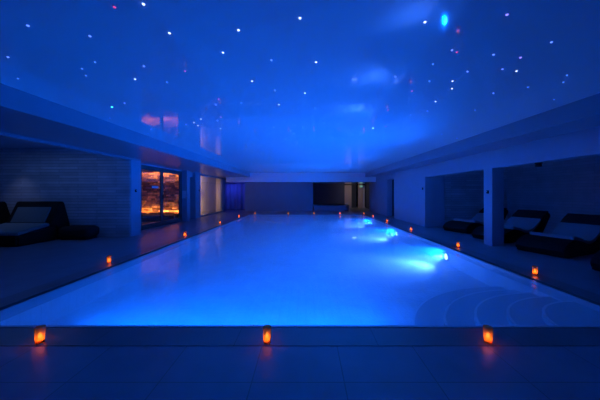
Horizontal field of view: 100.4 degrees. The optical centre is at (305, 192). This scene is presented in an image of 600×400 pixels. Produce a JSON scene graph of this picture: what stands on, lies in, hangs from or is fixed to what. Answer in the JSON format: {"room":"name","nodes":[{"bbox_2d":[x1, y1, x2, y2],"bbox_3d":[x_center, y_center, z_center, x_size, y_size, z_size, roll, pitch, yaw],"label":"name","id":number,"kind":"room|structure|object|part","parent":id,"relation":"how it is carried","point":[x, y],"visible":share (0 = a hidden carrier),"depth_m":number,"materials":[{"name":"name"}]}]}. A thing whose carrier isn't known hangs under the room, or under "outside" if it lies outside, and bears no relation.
{"room":"spa","nodes":[
{"label":"spa","id":0,"kind":"room"},
{"bbox_2d":[0,137,62,148],"bbox_3d":[-7.930,-1.330,2.647,5.340,0.100,9.693,0,0,0],"label":"ceiling","id":1,"kind":"structure","parent":0,"point":[5,143],"depth_m":6.74,"materials":[{"name":"paint"}]},
{"bbox_2d":[0,149,129,236],"bbox_3d":[-7.850,-0.055,7.339,5.500,2.650,0.200,0,0,0],"label":"brick wall","id":2,"kind":"structure","parent":0,"point":[94,189],"depth_m":7.24,"materials":[{"name":"stone"}]},
{"bbox_2d":[0,132,140,161],"bbox_3d":[-5.170,-1.173,2.748,0.180,0.415,9.896,0,0,0],"label":"trim","id":3,"kind":"structure","parent":2,"relation":"attached to","point":[5,135],"depth_m":5.19,"materials":[{"name":"paint"}]},
{"bbox_2d":[0,83,249,176],"bbox_3d":[-4.318,-1.198,6.838,1.524,0.364,18.075,0,0,0],"label":"ceiling soffit","id":4,"kind":"structure","parent":2,"relation":"attached to","point":[22,113],"depth_m":4.42,"materials":[{"name":"paint"}]},
{"bbox_2d":[142,171,178,213],"bbox_3d":[-7.474,-0.026,11.463,3.446,1.952,0.135,0,0,0],"label":"wall","id":5,"kind":"structure","parent":0,"point":[150,202],"depth_m":11.42,"materials":[{"name":"stone"}]},
{"bbox_2d":[142,192,178,217],"bbox_3d":[-7.419,0.070,11.560,3.362,2.400,0.140,0,0,0],"label":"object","id":6,"kind":"structure","parent":0,"point":[142,192],"depth_m":11.49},
{"bbox_2d":[141,163,224,220],"bbox_3d":[-5.549,-0.005,12.484,0.379,2.550,9.576,0,0,0],"label":"wall","id":7,"kind":"structure","parent":0,"point":[191,181],"depth_m":12.34,"materials":[{"name":"paint"}]},
{"bbox_2d":[141,165,181,229],"bbox_3d":[-5.613,0.152,9.823,0.150,2.235,2.883,0,0,0],"label":"door","id":8,"kind":"structure","parent":7,"relation":"in","point":[161,222],"depth_m":9.70,"materials":[{"name":"grey"}]},
{"bbox_2d":[201,175,222,216],"bbox_3d":[-5.648,0.146,14.859,0.120,2.248,3.810,0,0,0],"label":"window","id":9,"kind":"structure","parent":7,"relation":"in","point":[201,175],"depth_m":16.72,"materials":[{"name":"paint"}]},
{"bbox_2d":[141,160,233,183],"bbox_3d":[-6.140,-1.005,13.564,2.120,0.550,11.735,0,0,0],"label":"ceiling","id":10,"kind":"structure","parent":0,"point":[142,161],"depth_m":10.37,"materials":[{"name":"paint"}]},
{"bbox_2d":[201,176,219,214],"bbox_3d":[-5.963,0.070,14.759,0.450,2.400,4.610,0,0,0],"label":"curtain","id":11,"kind":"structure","parent":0,"point":[210,187],"depth_m":15.94,"materials":[{"name":"beige fabric"}]},
{"bbox_2d":[245,183,312,210],"bbox_3d":[-1.905,0.286,18.415,4.790,1.968,1.778,0,0,0],"label":"wall","id":12,"kind":"structure","parent":0,"point":[258,196],"depth_m":17.53,"materials":[{"name":"paint"}]},
{"bbox_2d":[225,184,244,208],"bbox_3d":[-5.360,0.280,19.060,2.080,1.920,0.160,0,0,0],"label":"curtain","id":13,"kind":"object","parent":12,"relation":"hanging from","point":[234,193],"visible":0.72,"depth_m":19.05,"materials":[{"name":"blue fabric"}]},
{"bbox_2d":[0,221,560,324],"bbox_3d":[0.000,1.591,8.578,7.004,0.399,12.709,0,0,0],"label":"swimming pool","id":14,"kind":"object","parent":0,"point":[277,272],"visible":0.3,"depth_m":4.56,"materials":[{"name":"liquid"}]},
{"bbox_2d":[0,214,599,345],"bbox_3d":[0.000,1.328,8.578,7.304,0.124,13.009,0,0,0],"label":"coping","id":15,"kind":"object","parent":14,"relation":"on","point":[8,336],"visible":0.64,"depth_m":2.24,"materials":[{"name":"tile"}]},
{"bbox_2d":[34,325,45,343],"bbox_3d":[-2.254,1.200,2.118,0.071,0.132,0.071,0,0,0],"label":"candle holder","id":16,"kind":"object","parent":15,"relation":"on","point":[39,331],"visible":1,"depth_m":2.10,"materials":[{"name":"orange glass"}]},
{"bbox_2d":[107,255,110,262],"bbox_3d":[-3.572,1.200,4.533,0.071,0.132,0.071,0,0,0],"label":"candle holder","id":17,"kind":"object","parent":15,"relation":"on","point":[108,256],"visible":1,"depth_m":4.51,"materials":[{"name":"glass"}]},
{"bbox_2d":[263,325,270,343],"bbox_3d":[-0.330,1.200,2.118,0.071,0.132,0.071,0,0,0],"label":"candle holder","id":18,"kind":"object","parent":15,"relation":"on","point":[266,328],"visible":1,"depth_m":2.09,"materials":[{"name":"glass"}]},
{"bbox_2d":[483,325,492,343],"bbox_3d":[1.542,1.200,2.118,0.071,0.132,0.071,0,0,0],"label":"candle holder","id":19,"kind":"object","parent":15,"relation":"on","point":[487,330],"visible":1,"depth_m":2.10,"materials":[{"name":"glass"}]},
{"bbox_2d":[532,265,537,274],"bbox_3d":[3.552,1.200,3.878,0.071,0.132,0.071,0,0,0],"label":"candle holder","id":20,"kind":"object","parent":15,"relation":"on","point":[534,268],"visible":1,"depth_m":3.86,"materials":[{"name":"glass"}]},
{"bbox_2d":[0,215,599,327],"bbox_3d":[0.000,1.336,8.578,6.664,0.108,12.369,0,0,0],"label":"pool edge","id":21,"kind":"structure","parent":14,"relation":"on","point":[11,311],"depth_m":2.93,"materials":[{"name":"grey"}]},
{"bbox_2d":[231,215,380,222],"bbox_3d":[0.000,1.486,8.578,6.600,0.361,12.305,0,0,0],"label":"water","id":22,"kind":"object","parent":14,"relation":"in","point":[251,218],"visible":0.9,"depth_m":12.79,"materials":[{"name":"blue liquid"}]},
{"bbox_2d":[412,286,599,324],"bbox_3d":[2.235,1.504,3.341,2.134,0.333,1.835,0,0,0],"label":"steps","id":23,"kind":"structure","parent":22,"relation":"in","point":[485,305],"depth_m":3.11,"materials":[{"name":"grey"}]},
{"bbox_2d":[444,252,448,260],"bbox_3d":[3.289,1.495,5.867,0.022,0.210,0.210,0,0,0],"label":"lamp","id":24,"kind":"object","parent":14,"relation":"attached to","point":[446,256],"visible":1,"depth_m":5.84,"materials":[{"name":"silver metal"}]},
{"bbox_2d":[0,0,599,172],"bbox_3d":[0.102,-1.330,6.838,7.315,0.100,18.075,0,0,0],"label":"ceiling","id":25,"kind":"structure","parent":0,"point":[346,111],"depth_m":2.61,"materials":[{"name":"white"}]},
{"bbox_2d":[226,173,375,184],"bbox_3d":[1.460,-1.039,18.515,13.080,0.682,5.280,0,0,0],"label":"beam","id":26,"kind":"structure","parent":25,"relation":"attached to","point":[315,178],"depth_m":15.88,"materials":[{"name":"white paint"}]},
{"bbox_2d":[0,207,599,399],"bbox_3d":[-1.150,1.330,10.477,18.900,0.120,25.355,0,0,0],"label":"floor","id":27,"kind":"structure","parent":0,"point":[26,372],"depth_m":1.86,"materials":[{"name":"tile"}]},
{"bbox_2d":[0,201,9,223],"bbox_3d":[-8.980,0.752,6.515,1.200,1.036,1.329,0,0,0],"label":"daybed","id":28,"kind":"object","parent":27,"relation":"on","point":[4,212],"visible":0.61,"depth_m":6.93,"materials":[{"name":"wicker"}]},
{"bbox_2d":[0,201,69,246],"bbox_3d":[-7.360,0.752,6.515,1.200,1.036,1.329,0,0,0],"label":"daybed","id":29,"kind":"object","parent":27,"relation":"on","point":[29,222],"visible":0.98,"depth_m":6.63,"materials":[{"name":"wicker"}]},
{"bbox_3d":[-7.360,0.898,6.253,1.160,0.225,0.786,0,0,0],"label":"mattress","id":30,"kind":"part","parent":29,"relation":"part of","materials":[{"name":"fabric"}]},
{"bbox_2d":[58,225,98,239],"bbox_3d":[-6.280,1.090,6.930,0.840,0.360,0.480,0,0,0],"label":"footstool","id":31,"kind":"object","parent":27,"relation":"on","point":[73,232],"visible":1,"depth_m":6.75,"materials":[{"name":"fabric"}]},
{"bbox_2d":[130,160,140,236],"bbox_3d":[-5.459,0.152,7.480,0.758,2.235,0.432,0,0,0],"label":"wall pier","id":32,"kind":"object","parent":27,"relation":"on","point":[135,166],"visible":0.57,"depth_m":7.45,"materials":[{"name":"paint"}]},
{"bbox_2d":[142,215,178,221],"bbox_3d":[-7.415,1.125,11.160,3.270,0.290,0.380,0,0,0],"label":"bench","id":33,"kind":"object","parent":27,"relation":"on","point":[145,218],"visible":0.32,"depth_m":11.03,"materials":[{"name":"black stone"}]},
{"bbox_3d":[-7.415,1.015,11.160,3.270,0.070,0.380,0,0,0],"label":"seat","id":34,"kind":"part","parent":33,"relation":"part of","materials":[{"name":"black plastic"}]},
{"bbox_2d":[313,204,348,210],"bbox_3d":[1.873,1.065,18.511,2.664,0.410,1.930,0,0,0],"label":"basin","id":35,"kind":"object","parent":27,"relation":"on","point":[316,207],"visible":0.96,"depth_m":17.57,"materials":[{"name":"paint"}]},
{"bbox_2d":[433,176,444,226],"bbox_3d":[4.960,-0.005,9.417,0.470,2.550,0.089,0,0,0],"label":"pier","id":36,"kind":"object","parent":27,"relation":"on","point":[439,181],"visible":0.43,"depth_m":9.37,"materials":[{"name":"paint"}]},
{"bbox_2d":[443,208,507,233],"bbox_3d":[5.752,0.893,8.469,2.140,0.765,0.800,0,0,-22],"label":"lounger","id":37,"kind":"object","parent":27,"relation":"on","point":[460,225],"visible":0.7,"depth_m":8.13,"materials":[{"name":"wicker"}]},
{"bbox_2d":[472,210,549,242],"bbox_3d":[5.752,0.893,7.009,2.140,0.765,0.800,0,0,-22],"label":"lounger","id":38,"kind":"object","parent":27,"relation":"on","point":[521,222],"visible":0.75,"depth_m":6.94,"materials":[{"name":"fabric"}]},
{"bbox_2d":[512,210,547,219],"bbox_3d":[6.554,0.631,7.333,0.330,0.242,0.740,0,0,-22],"label":"cushion","id":39,"kind":"object","parent":38,"relation":"on","point":[533,214],"depth_m":7.26,"materials":[{"name":"fabric"}]},
{"bbox_2d":[515,213,599,257],"bbox_3d":[5.752,0.893,5.549,2.140,0.765,0.800,0,0,-22],"label":"lounger","id":40,"kind":"object","parent":27,"relation":"on","point":[576,235],"visible":0.99,"depth_m":5.32,"materials":[{"name":"fabric"}]},
{"bbox_2d":[561,213,599,224],"bbox_3d":[6.554,0.631,5.873,0.330,0.242,0.740,0,0,-22],"label":"cushion","id":41,"kind":"object","parent":40,"relation":"on","point":[587,219],"depth_m":5.90,"materials":[{"name":"fabric"}]},
{"bbox_2d":[590,250,599,270],"bbox_3d":[5.752,0.893,4.089,2.140,0.765,0.800,0,0,-22],"label":"lounger","id":42,"kind":"object","parent":27,"relation":"on","point":[595,261],"visible":1,"depth_m":4.04,"materials":[{"name":"fabric"}]},
{"bbox_2d":[313,185,344,203],"bbox_3d":[1.764,0.286,19.416,2.948,1.968,3.379,0,0,0],"label":"wall","id":43,"kind":"structure","parent":0,"point":[322,194],"depth_m":20.96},
{"bbox_2d":[345,185,362,207],"bbox_3d":[3.994,0.305,21.020,1.511,1.930,0.170,0,0,0],"label":"wall panel","id":44,"kind":"object","parent":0,"point":[347,187],"visible":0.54,"depth_m":20.94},
{"bbox_2d":[351,184,368,208],"bbox_3d":[4.975,0.286,19.718,1.177,1.968,4.737,0,0,-15],"label":"wall","id":45,"kind":"structure","parent":0,"point":[353,187],"depth_m":21.75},
{"bbox_2d":[363,185,364,207],"bbox_3d":[4.839,0.320,20.955,0.127,1.900,0.200,0,0,0],"label":"door frame","id":46,"kind":"structure","parent":45,"relation":"attached to","point":[363,185],"depth_m":20.85,"materials":[{"name":"white"}]},
{"bbox_2d":[392,179,393,215],"bbox_3d":[5.135,0.170,13.145,0.820,2.200,1.905,0,0,0],"label":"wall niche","id":47,"kind":"object","parent":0,"point":[393,179],"depth_m":13.97,"materials":[{"name":"blue paint"}]},
{"bbox_2d":[369,166,432,226],"bbox_3d":[4.585,-0.005,13.430,0.280,2.550,8.192,0,0,0],"label":"wall","id":48,"kind":"structure","parent":0,"point":[412,204],"depth_m":11.06,"materials":[{"name":"paint"}]},
{"bbox_2d":[365,93,599,176],"bbox_3d":[4.102,-1.198,6.838,0.686,0.364,18.075,0,0,0],"label":"ceiling beam","id":49,"kind":"structure","parent":48,"relation":"attached to","point":[582,114],"depth_m":4.58,"materials":[{"name":"paint"}]},
{"bbox_2d":[425,126,599,176],"bbox_3d":[4.585,-0.988,3.567,0.280,0.783,11.534,0,0,0],"label":"beam","id":50,"kind":"structure","parent":48,"relation":"attached to","point":[585,143],"depth_m":4.95,"materials":[{"name":"paint"}]},
{"bbox_2d":[535,162,542,166],"bbox_3d":[4.585,-0.557,4.928,0.120,0.080,0.120,0,0,0],"label":"ceiling spotlight","id":51,"kind":"object","parent":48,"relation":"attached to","point":[539,164],"visible":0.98,"depth_m":4.89,"materials":[{"name":"black plastic"}]},
{"bbox_2d":[445,168,506,222],"bbox_3d":[6.362,-0.055,9.557,3.275,2.650,0.190,0,0,0],"label":"wall","id":52,"kind":"structure","parent":0,"point":[464,192],"depth_m":9.46,"materials":[{"name":"stone"}]},
{"bbox_2d":[484,168,503,245],"bbox_3d":[4.585,0.337,6.109,0.280,1.867,0.279,0,0,0],"label":"wall pillar","id":53,"kind":"structure","parent":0,"point":[493,177],"depth_m":5.97,"materials":[{"name":"paint"}]},
{"bbox_2d":[507,156,599,232],"bbox_3d":[7.720,-0.055,3.631,0.200,2.650,11.662,0,0,0],"label":"brick wall","id":54,"kind":"structure","parent":0,"point":[559,188],"depth_m":7.58,"materials":[{"name":"brick"}]}
]}

